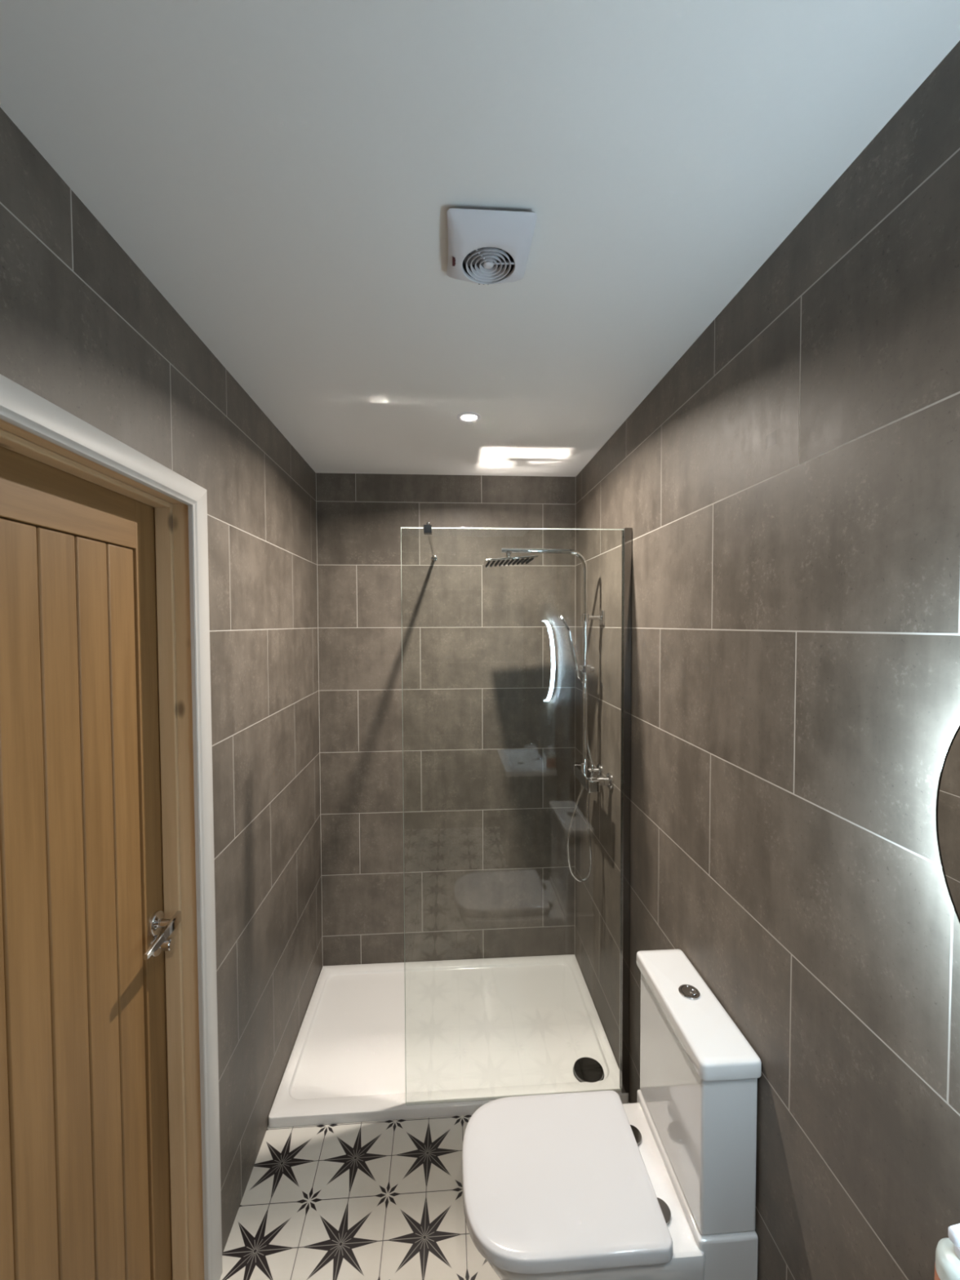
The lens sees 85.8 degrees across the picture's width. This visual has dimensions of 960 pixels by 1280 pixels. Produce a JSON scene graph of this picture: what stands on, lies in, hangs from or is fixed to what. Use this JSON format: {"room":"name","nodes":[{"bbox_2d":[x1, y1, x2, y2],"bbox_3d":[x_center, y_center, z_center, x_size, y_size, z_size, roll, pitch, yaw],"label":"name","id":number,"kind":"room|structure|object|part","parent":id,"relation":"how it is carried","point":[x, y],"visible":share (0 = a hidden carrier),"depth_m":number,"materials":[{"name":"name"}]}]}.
{"room":"bathroom","nodes":[
{"label":"bathroom","id":0,"kind":"room"},
{"bbox_2d":[0,106,322,1254],"bbox_3d":[-0.721,0.466,0.850,0.110,2.512,3.462,0,2,-4],"label":"wall","id":1,"kind":"structure","parent":0,"point":[83,329],"depth_m":1.47,"materials":[{"name":"tile"}]},
{"bbox_2d":[0,445,181,1279],"bbox_3d":[-0.737,0.677,0.880,0.088,1.976,0.764,0,2,-4],"label":"door","id":2,"kind":"structure","parent":1,"relation":"in","point":[85,1188],"depth_m":0.97,"materials":[{"name":"brown wood"}]},
{"bbox_3d":[-0.767,-0.252,0.850,0.036,0.116,0.602,0,2,-4],"label":"rail","id":3,"kind":"part","parent":2,"relation":"part of","materials":[{"name":"brown wood"}]},
{"bbox_3d":[-0.747,0.668,1.221,0.040,0.053,0.053,0,2,-4],"label":"handle","id":4,"kind":"part","parent":2,"relation":"part of","materials":[{"name":"silver metal"}]},
{"bbox_3d":[-0.720,0.669,1.175,0.015,0.030,0.138,0,2,-4],"label":"lever","id":5,"kind":"part","parent":2,"relation":"part of","materials":[{"name":"silver metal"}]},
{"bbox_2d":[0,373,222,1279],"bbox_3d":[-0.713,0.654,0.873,0.126,2.035,0.901,0,2,-4],"label":"trim","id":6,"kind":"structure","parent":1,"relation":"attached to","point":[32,426],"depth_m":1.26,"materials":[{"name":"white wood"}]},
{"bbox_3d":[-0.662,-0.336,0.846,0.016,0.055,0.901,0,2,-4],"label":"architrave","id":7,"kind":"part","parent":6,"relation":"part of","materials":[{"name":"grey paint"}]},
{"bbox_3d":[-0.685,0.641,1.293,0.016,2.035,0.067,0,2,-4],"label":"architrave","id":8,"kind":"part","parent":6,"relation":"part of","materials":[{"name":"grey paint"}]},
{"bbox_2d":[219,1102,629,1279],"bbox_3d":[-0.093,1.708,0.929,1.358,0.080,3.262,0,2,-4],"label":"floor","id":9,"kind":"structure","parent":0,"point":[374,1200],"depth_m":1.50,"materials":[{"name":"tile"}]},
{"bbox_2d":[268,954,628,1128],"bbox_3d":[-0.119,1.609,2.168,1.246,0.038,0.780,0,2,-4],"label":"shower tray","id":10,"kind":"object","parent":9,"relation":"on","point":[532,1024],"visible":0.99,"depth_m":2.07,"materials":[{"name":"white stone"}]},
{"bbox_2d":[400,522,631,1105],"bbox_3d":[0.107,0.592,2.154,0.786,2.000,0.775,0,2,-4],"label":"screen","id":11,"kind":"object","parent":10,"relation":"on","point":[626,600],"visible":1,"depth_m":1.79,"materials":[{"name":"clear glass"}]},
{"bbox_2d":[462,949,761,1279],"bbox_3d":[0.261,1.247,1.207,0.606,0.820,0.387,0,2,-4],"label":"toilet","id":12,"kind":"object","parent":9,"relation":"on","point":[584,1185],"visible":1,"depth_m":1.11,"materials":[{"name":"white ceramic"}]},
{"bbox_3d":[0.169,1.211,1.184,0.420,0.031,0.355,0,2,-4],"label":"lid","id":13,"kind":"part","parent":12,"relation":"part of","materials":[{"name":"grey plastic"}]},
{"bbox_3d":[0.173,1.234,1.186,0.404,0.014,0.338,0,2,-4],"label":"seat","id":14,"kind":"part","parent":12,"relation":"part of","materials":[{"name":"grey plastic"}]},
{"bbox_3d":[0.496,0.861,1.219,0.130,0.035,0.369,0,2,-4],"label":"cistern lid","id":15,"kind":"part","parent":12,"relation":"part of","materials":[{"name":"white ceramic"}]},
{"bbox_2d":[315,472,575,965],"bbox_3d":[-0.153,0.410,2.571,1.248,2.512,0.100,0,2,-4],"label":"wall","id":16,"kind":"structure","parent":0,"point":[486,698],"depth_m":2.52,"materials":[{"name":"tile"}]},
{"bbox_2d":[0,0,959,476],"bbox_3d":[-0.048,-0.774,0.856,1.248,0.060,3.262,0,2,-4],"label":"ceiling","id":17,"kind":"structure","parent":0,"point":[286,175],"depth_m":0.82,"materials":[{"name":"paint"}]},
{"bbox_2d":[457,412,480,422],"bbox_3d":[-0.038,-0.770,1.789,0.084,0.004,0.084,0,2,-4],"label":"recessed light","id":18,"kind":"object","parent":17,"relation":"in","point":[468,417],"visible":1,"depth_m":1.78,"materials":[{"name":"white glass"}]},
{"bbox_2d":[446,208,537,284],"bbox_3d":[0.016,-0.731,0.970,0.156,0.033,0.176,0,2,-4],"label":"fan","id":19,"kind":"object","parent":17,"relation":"attached to","point":[486,246],"visible":1,"depth_m":0.94,"materials":[{"name":"white plastic"}]},
{"bbox_2d":[466,247,514,281],"bbox_3d":[0.020,-0.721,0.992,0.094,0.010,0.090,0,2,-4],"label":"grille","id":20,"kind":"object","parent":19,"relation":"attached to","point":[482,264],"depth_m":0.99,"materials":[{"name":"white plastic"}]},
{"bbox_2d":[574,40,959,1279],"bbox_3d":[0.629,0.458,0.939,0.100,2.512,3.462,0,2,-4],"label":"wall","id":21,"kind":"structure","parent":0,"point":[788,491],"depth_m":0.89,"materials":[{"name":"tile"}]},
{"bbox_2d":[481,547,613,881],"bbox_3d":[0.262,0.299,2.059,0.485,1.331,0.266,0,2,-4],"label":"shower","id":22,"kind":"object","parent":21,"relation":"attached to","point":[585,775],"visible":1,"depth_m":2.07,"materials":[{"name":"silver metal"}]},
{"bbox_3d":[0.415,0.545,2.182,0.042,0.046,0.034,0,2,-4],"label":"control knob","id":23,"kind":"part","parent":22,"relation":"part of","materials":[{"name":"silver metal"}]},
{"bbox_2d":[580,762,587,768],"bbox_3d":[0.425,0.514,2.109,0.028,0.026,0.026,0,2,-4],"label":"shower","id":24,"kind":"object","parent":22,"relation":"attached to","point":[584,765],"depth_m":2.10,"materials":[{"name":"silver metal"}]},
{"bbox_3d":[0.429,0.552,1.960,0.042,0.046,0.034,0,2,-4],"label":"control knob","id":25,"kind":"part","parent":22,"relation":"part of","materials":[{"name":"silver metal"}]},
{"bbox_3d":[0.495,-0.091,2.095,0.010,0.058,0.044,0,2,-4],"label":"bracket plate","id":26,"kind":"part","parent":22,"relation":"part of","materials":[{"name":"silver metal"}]},
{"bbox_2d":[935,722,959,923],"bbox_3d":[0.592,0.215,0.388,0.042,0.500,0.500,0,2,-4],"label":"wall mirror","id":27,"kind":"object","parent":21,"relation":"attached to","point":[948,797],"visible":1,"depth_m":0.61,"materials":[{"name":"black mirror"}]},
{"bbox_3d":[0.468,1.147,0.389,0.301,0.569,0.505,0,2,-4],"label":"vanity cabinet","id":28,"kind":"object","parent":21,"relation":"attached to","visible":0},
{"bbox_3d":[0.467,0.847,0.380,0.301,0.030,0.525,0,2,-4],"label":"washbasin","id":29,"kind":"object","parent":28,"relation":"in","visible":0},
{"bbox_2d":[934,1223,959,1279],"bbox_3d":[0.573,0.757,0.607,0.057,0.134,0.057,0,2,-4],"label":"soap dispenser","id":30,"kind":"object","parent":29,"relation":"on","point":[947,1264],"visible":1,"depth_m":0.61,"materials":[{"name":"white"}]}
]}

